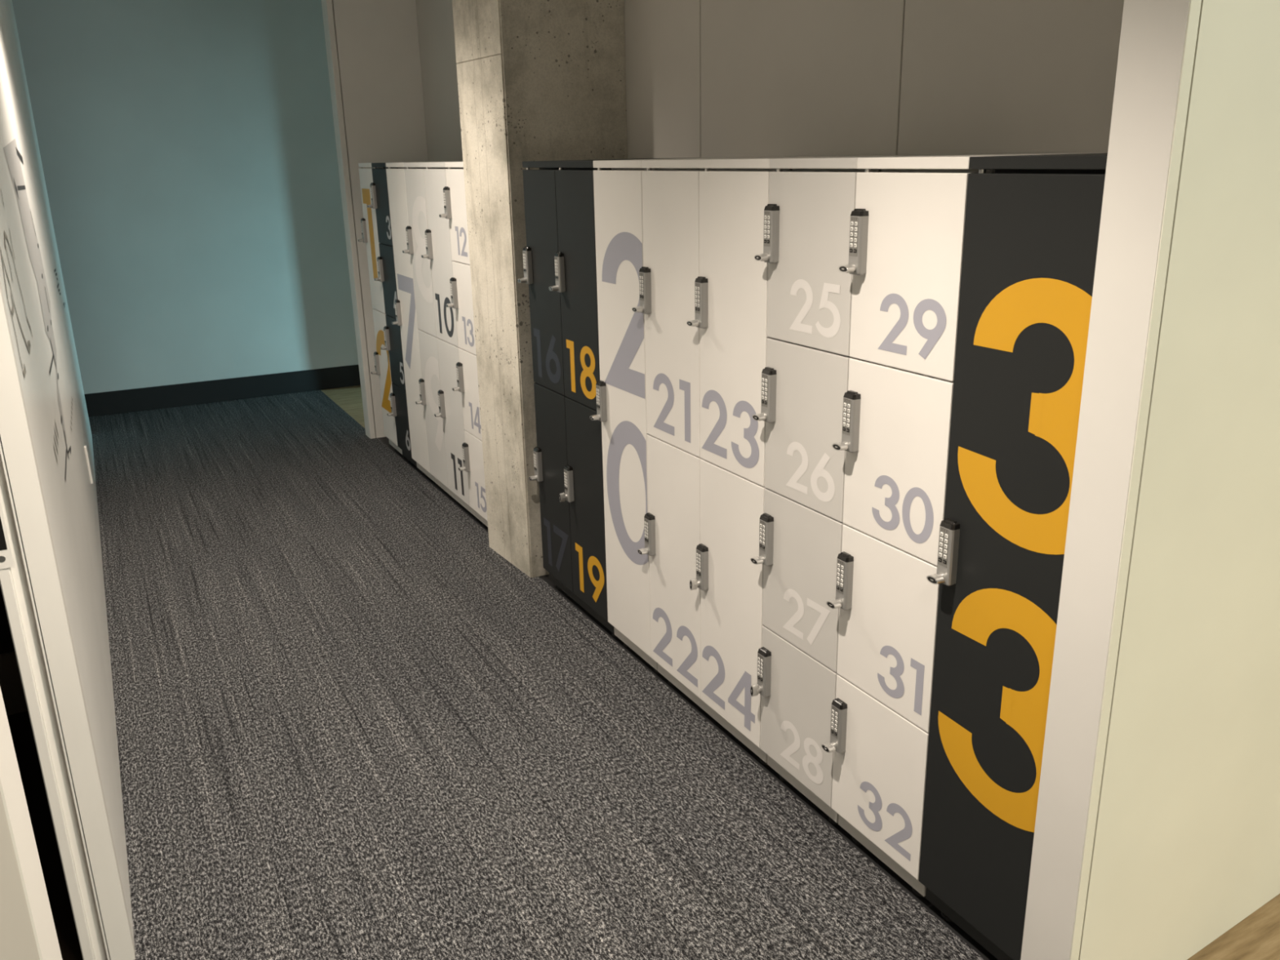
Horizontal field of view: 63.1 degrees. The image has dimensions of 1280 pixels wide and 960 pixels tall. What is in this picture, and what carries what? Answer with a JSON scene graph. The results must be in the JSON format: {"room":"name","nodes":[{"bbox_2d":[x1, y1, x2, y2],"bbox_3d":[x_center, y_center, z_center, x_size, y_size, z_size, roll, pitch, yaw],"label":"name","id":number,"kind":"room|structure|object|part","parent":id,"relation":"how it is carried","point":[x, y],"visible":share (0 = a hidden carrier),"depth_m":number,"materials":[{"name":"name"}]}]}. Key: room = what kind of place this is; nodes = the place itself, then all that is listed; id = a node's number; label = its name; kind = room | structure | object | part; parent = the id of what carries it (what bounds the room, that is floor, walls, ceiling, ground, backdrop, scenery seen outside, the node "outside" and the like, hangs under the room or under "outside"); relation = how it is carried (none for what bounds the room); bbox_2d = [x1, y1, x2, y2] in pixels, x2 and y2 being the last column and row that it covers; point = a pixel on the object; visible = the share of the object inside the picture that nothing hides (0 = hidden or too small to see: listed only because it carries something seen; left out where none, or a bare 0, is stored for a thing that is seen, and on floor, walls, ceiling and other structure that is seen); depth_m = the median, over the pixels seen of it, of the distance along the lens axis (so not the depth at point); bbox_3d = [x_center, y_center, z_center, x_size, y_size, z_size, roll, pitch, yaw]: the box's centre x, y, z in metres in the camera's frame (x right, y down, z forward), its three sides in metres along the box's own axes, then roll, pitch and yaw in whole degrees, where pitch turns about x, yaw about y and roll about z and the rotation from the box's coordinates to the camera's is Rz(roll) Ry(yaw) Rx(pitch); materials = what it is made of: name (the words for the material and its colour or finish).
{"room":"locker corridor","nodes":[
{"label":"locker corridor","id":0,"kind":"room"},
{"bbox_2d":[0,585,14,653],"bbox_3d":[-1.777,0.289,-0.082,2.858,2.720,5.540,-10,19,-26],"label":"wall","id":1,"kind":"structure","parent":0,"point":[6,645],"depth_m":3.09,"materials":[{"name":"black"}]},
{"bbox_2d":[0,651,27,715],"bbox_3d":[-2.973,0.804,2.582,2.778,0.197,0.015,-10,19,-26],"label":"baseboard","id":2,"kind":"structure","parent":1,"relation":"attached to","point":[11,683],"depth_m":3.12,"materials":[{"name":"black"}]},
{"bbox_2d":[0,0,134,959],"bbox_3d":[-0.380,0.096,0.439,0.118,2.720,13.050,-10,19,-26],"label":"wall","id":3,"kind":"structure","parent":0,"point":[71,504],"depth_m":2.62,"materials":[{"name":"white paint"}]},
{"bbox_2d":[0,687,62,959],"bbox_3d":[-0.575,-0.003,0.769,0.098,2.720,0.118,-10,19,-26],"label":"trim","id":4,"kind":"structure","parent":3,"relation":"attached to","point":[11,789],"depth_m":0.89,"materials":[{"name":"beige paint"}]},
{"bbox_2d":[0,138,72,481],"bbox_3d":[-2.100,-0.685,3.699,0.001,0.984,4.224,-10,19,-26],"label":"wall decal","id":5,"kind":"object","parent":3,"relation":"attached to","point":[13,156],"depth_m":3.08,"materials":[{"name":"grey"}]},
{"bbox_2d":[0,280,135,959],"bbox_3d":[-1.125,-0.300,1.757,0.092,2.720,0.040,-10,19,-26],"label":"trim","id":6,"kind":"structure","parent":3,"relation":"attached to","point":[31,586],"depth_m":1.96,"materials":[{"name":"beige paint"}]},
{"bbox_3d":[-1.137,0.070,1.839,0.028,0.185,0.002,-10,19,-26],"label":"strike plate","id":7,"kind":"part","parent":6,"relation":"part of","materials":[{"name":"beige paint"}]},
{"bbox_2d":[84,445,93,484],"bbox_3d":[-2.442,-0.067,4.620,0.009,0.170,0.030,-10,19,-26],"label":"strip","id":8,"kind":"object","parent":3,"relation":"attached to","point":[85,446],"visible":0.98,"depth_m":4.61,"materials":[{"name":"laminate"}]},
{"bbox_2d":[12,0,358,394],"bbox_3d":[-2.434,-1.947,7.109,8.600,2.720,0.100,-10,19,-26],"label":"wall","id":9,"kind":"structure","parent":0,"point":[188,148],"depth_m":6.80,"materials":[{"name":"paint"}]},
{"bbox_2d":[84,364,360,417],"bbox_3d":[-2.381,-0.708,7.446,8.600,0.152,0.012,-10,19,-26],"label":"baseboard","id":10,"kind":"structure","parent":9,"relation":"attached to","point":[110,402],"depth_m":7.18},
{"bbox_2d":[320,0,428,438],"bbox_3d":[0.228,-1.889,6.739,4.245,2.720,0.112,-10,19,-26],"label":"wall","id":11,"kind":"structure","parent":0,"point":[378,47],"depth_m":5.71,"materials":[{"name":"white paint"}]},
{"bbox_2d":[325,0,375,439],"bbox_3d":[-1.608,-1.544,5.763,0.030,2.720,0.016,-10,19,-26],"label":"trim","id":12,"kind":"structure","parent":11,"relation":"attached to","point":[328,2],"depth_m":5.78,"materials":[{"name":"white paint"}]},
{"bbox_2d":[7,385,1279,959],"bbox_3d":[0.806,1.118,1.729,8.600,0.050,13.600,-10,19,-26],"label":"floor","id":13,"kind":"structure","parent":0,"point":[348,726],"depth_m":2.87,"materials":[{"name":"grey carpet"}]},
{"bbox_2d":[357,160,443,457],"bbox_3d":[-1.217,-0.917,5.680,0.501,1.558,0.272,-10,19,-26],"label":"locker","id":14,"kind":"object","parent":13,"relation":"on","point":[368,223],"visible":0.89,"depth_m":5.57,"materials":[{"name":"white laminate"}]},
{"bbox_3d":[-1.399,-1.255,5.478,0.019,0.730,0.270,-10,19,-26],"label":"door","id":15,"kind":"part","parent":14,"relation":"part of","materials":[{"name":"white laminate"}]},
{"bbox_3d":[-1.384,-0.562,5.695,0.019,0.716,0.270,-10,19,-26],"label":"door","id":16,"kind":"part","parent":14,"relation":"part of","materials":[{"name":"white laminate"}]},
{"bbox_3d":[-1.213,-1.642,5.464,0.456,0.046,0.272,-10,19,-26],"label":"panel","id":17,"kind":"part","parent":14,"relation":"part of","materials":[{"name":"white laminate"}]},
{"bbox_2d":[367,160,451,470],"bbox_3d":[-1.089,-0.848,5.449,0.501,1.558,0.272,-10,19,-26],"label":"locker","id":18,"kind":"object","parent":13,"relation":"on","point":[379,188],"visible":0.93,"depth_m":5.34,"materials":[{"name":"grey laminate"}]},
{"bbox_3d":[-1.275,-1.360,5.192,0.019,0.365,0.270,-10,19,-26],"label":"door","id":19,"kind":"part","parent":18,"relation":"part of","materials":[{"name":"grey laminate"}]},
{"bbox_3d":[-1.267,-1.010,5.302,0.019,0.361,0.270,-10,19,-26],"label":"door","id":20,"kind":"part","parent":18,"relation":"part of","materials":[{"name":"grey laminate"}]},
{"bbox_3d":[-1.260,-0.663,5.410,0.019,0.359,0.270,-10,19,-26],"label":"door","id":21,"kind":"part","parent":18,"relation":"part of","materials":[{"name":"grey laminate"}]},
{"bbox_3d":[-1.252,-0.319,5.518,0.019,0.353,0.270,-10,19,-26],"label":"door","id":22,"kind":"part","parent":18,"relation":"part of","materials":[{"name":"grey laminate"}]},
{"bbox_3d":[-1.085,-1.573,5.234,0.456,0.046,0.272,-10,19,-26],"label":"panel","id":23,"kind":"part","parent":18,"relation":"part of","materials":[{"name":"grey laminate"}]},
{"bbox_2d":[385,160,461,485],"bbox_3d":[-0.951,-0.773,5.201,0.501,1.558,0.313,-10,19,-26],"label":"locker","id":24,"kind":"object","parent":13,"relation":"on","point":[405,304],"visible":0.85,"depth_m":5.09,"materials":[{"name":"white laminate"}]},
{"bbox_3d":[-1.126,-0.768,5.106,0.019,1.450,0.311,-10,19,-26],"label":"door","id":25,"kind":"part","parent":24,"relation":"part of","materials":[{"name":"white laminate"}]},
{"bbox_3d":[-0.947,-1.498,4.985,0.456,0.046,0.313,-10,19,-26],"label":"panel","id":26,"kind":"part","parent":24,"relation":"part of","materials":[{"name":"white laminate"}]},
{"bbox_2d":[402,160,479,519],"bbox_3d":[-0.737,-0.656,4.813,0.501,1.558,0.602,-10,19,-26],"label":"locker","id":27,"kind":"object","parent":13,"relation":"on","point":[428,234],"visible":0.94,"depth_m":4.70,"materials":[{"name":"grey laminate"}]},
{"bbox_3d":[-1.083,-1.057,4.827,0.027,0.017,0.033,-10,19,-26],"label":"lock knob","id":28,"kind":"part","parent":27,"relation":"part of","materials":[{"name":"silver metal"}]},
{"bbox_3d":[-0.989,-1.033,4.738,0.019,0.730,0.298,-10,19,-26],"label":"door","id":29,"kind":"part","parent":27,"relation":"part of","materials":[{"name":"grey laminate"}]},
{"bbox_3d":[-0.942,-0.980,4.572,0.027,0.017,0.033,-10,19,-26],"label":"lock knob","id":30,"kind":"part","parent":27,"relation":"part of","materials":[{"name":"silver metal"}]},
{"bbox_3d":[-0.732,-1.381,4.597,0.456,0.046,0.602,-10,19,-26],"label":"panel","id":31,"kind":"part","parent":27,"relation":"part of","materials":[{"name":"grey laminate"}]},
{"bbox_3d":[-0.974,-0.339,4.955,0.019,0.716,0.298,-10,19,-26],"label":"door","id":32,"kind":"part","parent":27,"relation":"part of","materials":[{"name":"grey laminate"}]},
{"bbox_3d":[-0.927,-0.298,4.786,0.027,0.017,0.033,-10,19,-26],"label":"lock knob","id":33,"kind":"part","parent":27,"relation":"part of","materials":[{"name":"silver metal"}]},
{"bbox_3d":[-0.848,-0.956,4.483,0.019,0.730,0.299,-10,19,-26],"label":"door","id":34,"kind":"part","parent":27,"relation":"part of","materials":[{"name":"grey laminate"}]},
{"bbox_3d":[-0.833,-0.263,4.700,0.019,0.716,0.299,-10,19,-26],"label":"door","id":35,"kind":"part","parent":27,"relation":"part of","materials":[{"name":"grey laminate"}]},
{"bbox_2d":[439,161,488,527],"bbox_3d":[-0.525,-0.541,4.431,0.501,1.558,0.299,-10,19,-26],"label":"locker","id":36,"kind":"object","parent":13,"relation":"on","point":[454,193],"visible":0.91,"depth_m":4.35,"materials":[{"name":"white laminate"}]},
{"bbox_3d":[-0.804,-1.079,4.262,0.027,0.017,0.033,-10,19,-26],"label":"lock knob","id":37,"kind":"part","parent":36,"relation":"part of","materials":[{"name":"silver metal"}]},
{"bbox_3d":[-0.797,-0.731,4.371,0.027,0.017,0.033,-10,19,-26],"label":"lock knob","id":38,"kind":"part","parent":36,"relation":"part of","materials":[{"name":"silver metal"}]},
{"bbox_3d":[-0.520,-1.266,4.215,0.456,0.046,0.299,-10,19,-26],"label":"panel","id":39,"kind":"part","parent":36,"relation":"part of","materials":[{"name":"white laminate"}]},
{"bbox_3d":[-0.789,-0.390,4.478,0.027,0.017,0.033,-10,19,-26],"label":"lock knob","id":40,"kind":"part","parent":36,"relation":"part of","materials":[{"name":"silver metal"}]},
{"bbox_3d":[-0.711,-1.054,4.174,0.019,0.365,0.297,-10,19,-26],"label":"door","id":41,"kind":"part","parent":36,"relation":"part of","materials":[{"name":"white laminate"}]},
{"bbox_3d":[-0.782,-0.049,4.584,0.027,0.017,0.033,-10,19,-26],"label":"lock knob","id":42,"kind":"part","parent":36,"relation":"part of","materials":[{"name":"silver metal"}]},
{"bbox_3d":[-0.703,-0.704,4.284,0.019,0.361,0.297,-10,19,-26],"label":"door","id":43,"kind":"part","parent":36,"relation":"part of","materials":[{"name":"white laminate"}]},
{"bbox_3d":[-0.695,-0.356,4.393,0.019,0.359,0.297,-10,19,-26],"label":"door","id":44,"kind":"part","parent":36,"relation":"part of","materials":[{"name":"white laminate"}]},
{"bbox_3d":[-0.688,-0.013,4.500,0.019,0.353,0.297,-10,19,-26],"label":"door","id":45,"kind":"part","parent":36,"relation":"part of","materials":[{"name":"white laminate"}]},
{"bbox_2d":[452,0,627,577],"bbox_3d":[-0.354,-1.002,3.946,0.491,2.720,0.413,-10,19,-26],"label":"concrete column","id":46,"kind":"structure","parent":13,"relation":"on","point":[538,80],"depth_m":3.73,"materials":[{"name":"grey concrete"}]},
{"bbox_2d":[517,157,702,637],"bbox_3d":[-0.071,-0.295,3.612,0.501,1.558,0.553,-10,19,-26],"label":"locker","id":47,"kind":"object","parent":13,"relation":"on","point":[559,254],"visible":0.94,"depth_m":3.48,"materials":[{"name":"grey laminate"}]},
{"bbox_3d":[-0.406,-0.689,3.604,0.027,0.017,0.033,-10,19,-26],"label":"lock knob","id":48,"kind":"part","parent":47,"relation":"part of","materials":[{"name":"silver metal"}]},
{"bbox_3d":[-0.391,-0.006,3.818,0.027,0.017,0.033,-10,19,-26],"label":"lock knob","id":49,"kind":"part","parent":47,"relation":"part of","materials":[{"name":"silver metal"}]},
{"bbox_3d":[-0.318,-0.668,3.527,0.019,0.730,0.271,-10,19,-26],"label":"door","id":50,"kind":"part","parent":47,"relation":"part of","materials":[{"name":"grey laminate"}]},
{"bbox_3d":[-0.277,-0.619,3.373,0.027,0.017,0.033,-10,19,-26],"label":"lock knob","id":51,"kind":"part","parent":47,"relation":"part of","materials":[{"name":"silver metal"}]},
{"bbox_3d":[-0.303,0.025,3.744,0.019,0.716,0.271,-10,19,-26],"label":"door","id":52,"kind":"part","parent":47,"relation":"part of","materials":[{"name":"grey laminate"}]},
{"bbox_3d":[-0.264,0.059,3.587,0.027,0.033,0.017,-10,19,-26],"label":"lock knob","id":53,"kind":"part","parent":47,"relation":"part of","materials":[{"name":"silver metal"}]},
{"bbox_3d":[-0.188,-0.598,3.293,0.019,0.730,0.277,-10,19,-26],"label":"door","id":54,"kind":"part","parent":47,"relation":"part of","materials":[{"name":"grey laminate"}]},
{"bbox_3d":[-0.173,0.096,3.510,0.019,0.716,0.277,-10,19,-26],"label":"door","id":55,"kind":"part","parent":47,"relation":"part of","materials":[{"name":"grey laminate"}]},
{"bbox_3d":[-0.066,-1.020,3.396,0.456,0.046,0.553,-10,19,-26],"label":"panel","id":56,"kind":"part","parent":47,"relation":"part of","materials":[{"name":"grey laminate"}]},
{"bbox_2d":[590,156,761,673],"bbox_3d":[0.130,-0.186,3.249,0.501,1.558,0.302,-10,19,-26],"label":"locker","id":57,"kind":"object","parent":13,"relation":"on","point":[620,389],"visible":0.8,"depth_m":3.12,"materials":[{"name":"white laminate"}]},
{"bbox_3d":[-0.138,-0.194,3.247,0.027,0.017,0.033,-10,19,-26],"label":"lock knob","id":58,"kind":"part","parent":57,"relation":"part of","materials":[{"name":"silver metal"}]},
{"bbox_3d":[-0.044,-0.180,3.154,0.019,1.450,0.300,-10,19,-26],"label":"door","id":59,"kind":"part","parent":57,"relation":"part of","materials":[{"name":"white laminate"}]},
{"bbox_3d":[0.134,-0.910,3.034,0.456,0.046,0.302,-10,19,-26],"label":"panel","id":60,"kind":"part","parent":57,"relation":"part of","materials":[{"name":"white laminate"}]},
{"bbox_2d":[631,155,897,765],"bbox_3d":[0.341,-0.071,2.868,0.501,1.558,0.598,-10,19,-26],"label":"locker","id":61,"kind":"object","parent":13,"relation":"on","point":[703,288],"visible":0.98,"depth_m":2.73,"materials":[{"name":"white laminate"}]},
{"bbox_3d":[-0.004,-0.471,2.880,0.027,0.017,0.033,-10,19,-26],"label":"lock knob","id":62,"kind":"part","parent":61,"relation":"part of","materials":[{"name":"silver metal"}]},
{"bbox_3d":[0.011,0.212,3.094,0.027,0.017,0.033,-10,19,-26],"label":"lock knob","id":63,"kind":"part","parent":61,"relation":"part of","materials":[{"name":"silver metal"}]},
{"bbox_3d":[0.089,-0.447,2.793,0.019,0.730,0.296,-10,19,-26],"label":"door","id":64,"kind":"part","parent":61,"relation":"part of","materials":[{"name":"white laminate"}]},
{"bbox_3d":[0.104,0.246,3.010,0.019,0.716,0.296,-10,19,-26],"label":"door","id":65,"kind":"part","parent":61,"relation":"part of","materials":[{"name":"white laminate"}]},
{"bbox_3d":[0.136,-0.395,2.628,0.027,0.017,0.033,-10,19,-26],"label":"lock knob","id":66,"kind":"part","parent":61,"relation":"part of","materials":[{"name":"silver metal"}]},
{"bbox_3d":[0.149,0.284,2.842,0.027,0.033,0.017,-10,19,-26],"label":"lock knob","id":67,"kind":"part","parent":61,"relation":"part of","materials":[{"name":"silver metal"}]},
{"bbox_3d":[0.244,0.322,2.757,0.019,0.716,0.297,-10,19,-26],"label":"door","id":68,"kind":"part","parent":61,"relation":"part of","materials":[{"name":"white laminate"}]},
{"bbox_3d":[0.229,-0.371,2.540,0.019,0.730,0.297,-10,19,-26],"label":"door","id":69,"kind":"part","parent":61,"relation":"part of","materials":[{"name":"white laminate"}]},
{"bbox_3d":[0.346,-0.796,2.653,0.456,0.046,0.598,-10,19,-26],"label":"panel","id":70,"kind":"part","parent":61,"relation":"part of","materials":[{"name":"white laminate"}]},
{"bbox_2d":[750,153,1009,825],"bbox_3d":[0.552,0.043,2.489,0.501,1.558,0.298,-10,19,-26],"label":"locker","id":71,"kind":"object","parent":13,"relation":"on","point":[807,213],"visible":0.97,"depth_m":2.36,"materials":[{"name":"grey laminate"}]},
{"bbox_3d":[0.294,0.532,2.642,0.027,0.033,0.017,-10,19,-26],"label":"lock knob","id":72,"kind":"part","parent":71,"relation":"part of","materials":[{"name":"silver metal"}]},
{"bbox_3d":[0.287,0.195,2.535,0.027,0.017,0.033,-10,19,-26],"label":"lock knob","id":73,"kind":"part","parent":71,"relation":"part of","materials":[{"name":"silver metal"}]},
{"bbox_3d":[0.280,-0.146,2.428,0.027,0.017,0.033,-10,19,-26],"label":"lock knob","id":74,"kind":"part","parent":71,"relation":"part of","materials":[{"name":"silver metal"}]},
{"bbox_3d":[0.273,-0.495,2.319,0.027,0.017,0.033,-10,19,-26],"label":"lock knob","id":75,"kind":"part","parent":71,"relation":"part of","materials":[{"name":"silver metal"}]},
{"bbox_3d":[0.389,0.572,2.558,0.019,0.353,0.296,-10,19,-26],"label":"door","id":76,"kind":"part","parent":71,"relation":"part of","materials":[{"name":"grey laminate"}]},
{"bbox_3d":[0.381,0.228,2.450,0.019,0.359,0.296,-10,19,-26],"label":"door","id":77,"kind":"part","parent":71,"relation":"part of","materials":[{"name":"grey laminate"}]},
{"bbox_3d":[0.373,-0.119,2.341,0.019,0.361,0.296,-10,19,-26],"label":"door","id":78,"kind":"part","parent":71,"relation":"part of","materials":[{"name":"grey laminate"}]},
{"bbox_3d":[0.366,-0.469,2.232,0.019,0.365,0.296,-10,19,-26],"label":"door","id":79,"kind":"part","parent":71,"relation":"part of","materials":[{"name":"grey laminate"}]},
{"bbox_3d":[0.556,-0.682,2.273,0.456,0.046,0.298,-10,19,-26],"label":"panel","id":80,"kind":"part","parent":71,"relation":"part of","materials":[{"name":"grey laminate"}]},
{"bbox_2d":[821,152,1104,897],"bbox_3d":[0.692,0.119,2.236,0.501,1.558,0.298,-10,19,-26],"label":"locker","id":81,"kind":"object","parent":13,"relation":"on","point":[907,222],"visible":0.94,"depth_m":2.10,"materials":[{"name":"white laminate"}]},
{"bbox_3d":[0.435,0.612,2.389,0.027,0.017,0.033,-10,19,-26],"label":"lock knob","id":82,"kind":"part","parent":81,"relation":"part of","materials":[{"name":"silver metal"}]},
{"bbox_3d":[0.427,0.271,2.282,0.027,0.017,0.033,-10,19,-26],"label":"lock knob","id":83,"kind":"part","parent":81,"relation":"part of","materials":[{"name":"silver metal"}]},
{"bbox_3d":[0.420,-0.070,2.175,0.027,0.017,0.033,-10,19,-26],"label":"lock knob","id":84,"kind":"part","parent":81,"relation":"part of","materials":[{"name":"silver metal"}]},
{"bbox_3d":[0.412,-0.419,2.066,0.027,0.017,0.033,-10,19,-26],"label":"lock knob","id":85,"kind":"part","parent":81,"relation":"part of","materials":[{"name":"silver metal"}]},
{"bbox_3d":[0.528,0.648,2.305,0.019,0.353,0.296,-10,19,-26],"label":"door","id":86,"kind":"part","parent":81,"relation":"part of","materials":[{"name":"white laminate"}]},
{"bbox_3d":[0.521,0.304,2.198,0.019,0.359,0.296,-10,19,-26],"label":"door","id":87,"kind":"part","parent":81,"relation":"part of","materials":[{"name":"white laminate"}]},
{"bbox_3d":[0.513,-0.043,2.089,0.019,0.361,0.296,-10,19,-26],"label":"door","id":88,"kind":"part","parent":81,"relation":"part of","materials":[{"name":"white laminate"}]},
{"bbox_3d":[0.506,-0.393,1.980,0.019,0.365,0.296,-10,19,-26],"label":"door","id":89,"kind":"part","parent":81,"relation":"part of","materials":[{"name":"white laminate"}]},
{"bbox_3d":[0.696,-0.606,2.021,0.456,0.046,0.298,-10,19,-26],"label":"panel","id":90,"kind":"part","parent":81,"relation":"part of","materials":[{"name":"white laminate"}]},
{"bbox_2d":[918,152,1107,959],"bbox_3d":[0.832,0.195,1.984,0.501,1.558,0.299,-10,19,-26],"label":"locker","id":91,"kind":"object","parent":13,"relation":"on","point":[1032,224],"visible":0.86,"depth_m":1.85,"materials":[{"name":"grey laminate"}]},
{"bbox_3d":[0.564,0.187,1.980,0.027,0.017,0.033,-10,19,-26],"label":"lock knob","id":92,"kind":"part","parent":91,"relation":"part of","materials":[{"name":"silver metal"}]},
{"bbox_3d":[0.836,-0.529,1.768,0.456,0.046,0.299,-10,19,-26],"label":"panel","id":93,"kind":"part","parent":91,"relation":"part of","materials":[{"name":"grey laminate"}]},
{"bbox_2d":[415,0,1124,161],"bbox_3d":[-0.009,-0.996,3.904,0.080,2.720,4.940,-10,19,-26],"label":"wall","id":94,"kind":"structure","parent":0,"point":[705,78],"depth_m":2.69,"materials":[{"name":"grey paint"}]},
{"bbox_2d":[1078,0,1279,959],"bbox_3d":[2.489,-0.646,2.610,4.230,2.720,0.177,-12,21,-32],"label":"wall","id":95,"kind":"structure","parent":0,"point":[1186,844],"depth_m":1.75,"materials":[{"name":"beige paint"}]},
{"bbox_2d":[1020,0,1190,959],"bbox_3d":[0.710,-0.271,1.538,0.001,2.720,0.102,-10,19,-26],"label":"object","id":96,"kind":"structure","parent":95,"relation":"attached to","point":[1153,36],"depth_m":1.60,"materials":[{"name":"paint"}]},
{"bbox_2d":[1069,0,1201,959],"bbox_3d":[0.742,-0.262,1.504,0.024,2.720,0.014,-10,19,-26],"label":"trim","id":97,"kind":"structure","parent":95,"relation":"attached to","point":[1194,7],"depth_m":1.56,"materials":[{"name":"beige paint"}]}
]}

